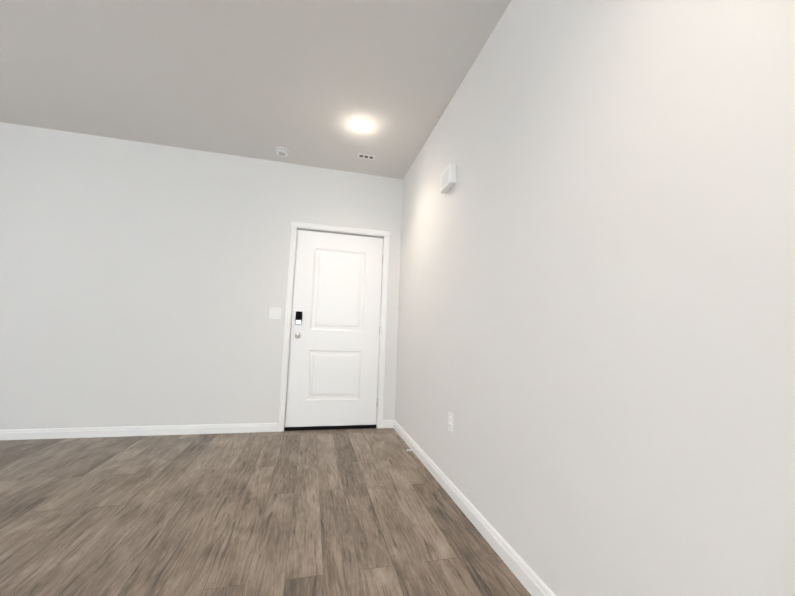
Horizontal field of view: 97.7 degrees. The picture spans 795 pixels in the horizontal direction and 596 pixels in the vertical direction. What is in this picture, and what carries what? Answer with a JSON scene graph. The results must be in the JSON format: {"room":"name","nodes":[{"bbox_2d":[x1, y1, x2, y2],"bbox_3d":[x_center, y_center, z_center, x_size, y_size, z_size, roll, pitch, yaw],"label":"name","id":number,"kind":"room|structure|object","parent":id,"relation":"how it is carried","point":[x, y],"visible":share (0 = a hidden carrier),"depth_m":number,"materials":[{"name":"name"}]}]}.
{"room":"empty living room","nodes":[
{"label":"empty living room","id":0,"kind":"room"},
{"bbox_2d":[0,122,402,429],"bbox_3d":[-2.368,-0.122,3.303,5.120,2.740,0.120,3,-6,-14],"label":"wall","id":1,"kind":"structure","parent":0,"point":[143,284],"depth_m":3.26,"materials":[{"name":"paint"}]},
{"bbox_2d":[0,423,277,439],"bbox_3d":[-3.029,1.156,2.956,3.822,0.083,0.014,3,-6,-14],"label":"baseboard","id":2,"kind":"structure","parent":1,"relation":"attached to","point":[46,433],"depth_m":3.11,"materials":[{"name":"white wood"}]},
{"bbox_2d":[269,307,281,318],"bbox_3d":[-1.228,0.152,3.490,0.116,0.115,0.016,3,-6,-14],"label":"double light switch","id":3,"kind":"object","parent":1,"relation":"attached to","point":[274,312],"visible":1,"depth_m":3.49,"materials":[{"name":"white plastic"}]},
{"bbox_2d":[277,221,389,431],"bbox_3d":[-0.645,0.290,3.684,1.048,2.114,0.136,3,-6,-14],"label":"door frame","id":4,"kind":"structure","parent":1,"relation":"attached to","point":[331,229],"depth_m":3.64,"materials":[{"name":"white wood"}]},
{"bbox_2d":[285,230,382,426],"bbox_3d":[-0.629,0.310,3.631,0.925,1.998,0.112,3,-6,-14],"label":"front door","id":5,"kind":"structure","parent":1,"relation":"in","point":[333,358],"depth_m":3.64,"materials":[{"name":"white wood"}]},
{"bbox_2d":[382,420,393,427],"bbox_3d":[-0.101,1.328,3.663,0.116,0.083,0.014,3,-6,-14],"label":"baseboard","id":6,"kind":"structure","parent":1,"relation":"attached to","point":[387,423],"depth_m":3.66,"materials":[{"name":"white wood"}]},
{"bbox_2d":[0,0,511,178],"bbox_3d":[-0.059,-1.869,-0.757,7.900,0.100,9.600,3,-6,-14],"label":"ceiling","id":7,"kind":"structure","parent":0,"point":[306,82],"depth_m":2.37,"materials":[{"name":"paint"}]},
{"bbox_2d":[275,147,288,156],"bbox_3d":[-1.131,-1.428,3.405,0.132,0.036,0.132,3,-6,-14],"label":"smoke detector","id":8,"kind":"object","parent":7,"relation":"attached to","point":[282,152],"visible":1,"depth_m":3.38,"materials":[{"name":"white plastic"}]},
{"bbox_2d":[351,119,371,131],"bbox_3d":[-0.306,-1.460,2.940,0.182,0.006,0.182,3,-6,-14],"label":"recessed light","id":9,"kind":"object","parent":7,"relation":"in","point":[362,125],"visible":1,"depth_m":2.94,"materials":[{"name":"white"}]},
{"bbox_2d":[357,153,374,159],"bbox_3d":[-0.311,-1.409,3.461,0.170,0.007,0.090,3,-6,-14],"label":"ceiling vent","id":10,"kind":"object","parent":7,"relation":"in","point":[366,156],"visible":1,"depth_m":3.45,"materials":[{"name":"white plastic"}]},
{"bbox_2d":[0,428,531,595],"bbox_3d":[-0.158,0.955,-1.035,7.900,0.100,9.600,3,-6,-14],"label":"floor","id":11,"kind":"structure","parent":0,"point":[359,512],"depth_m":1.81,"materials":[{"name":"brown wood"}]},
{"bbox_2d":[395,0,794,595],"bbox_3d":[0.555,-0.161,1.872,0.120,2.740,4.050,3,-6,-14],"label":"wall","id":12,"kind":"structure","parent":0,"point":[596,337],"depth_m":1.07,"materials":[{"name":"paint"}]},
{"bbox_2d":[440,163,456,192],"bbox_3d":[0.361,-0.852,2.481,0.051,0.140,0.190,3,-6,-14],"label":"door chime","id":13,"kind":"object","parent":12,"relation":"attached to","point":[448,180],"visible":1,"depth_m":2.43,"materials":[{"name":"white plastic"}]},
{"bbox_2d":[448,412,452,432],"bbox_3d":[0.343,0.803,2.245,0.008,0.115,0.070,3,-6,-14],"label":"electrical outlet","id":14,"kind":"object","parent":12,"relation":"attached to","point":[450,422],"visible":1,"depth_m":2.24,"materials":[{"name":"white plastic"}]},
{"bbox_2d":[393,420,555,595],"bbox_3d":[0.458,1.151,1.668,0.014,0.083,4.170,3,-6,-14],"label":"baseboard","id":15,"kind":"structure","parent":12,"relation":"attached to","point":[530,580],"depth_m":1.73,"materials":[{"name":"white wood"}]}
]}

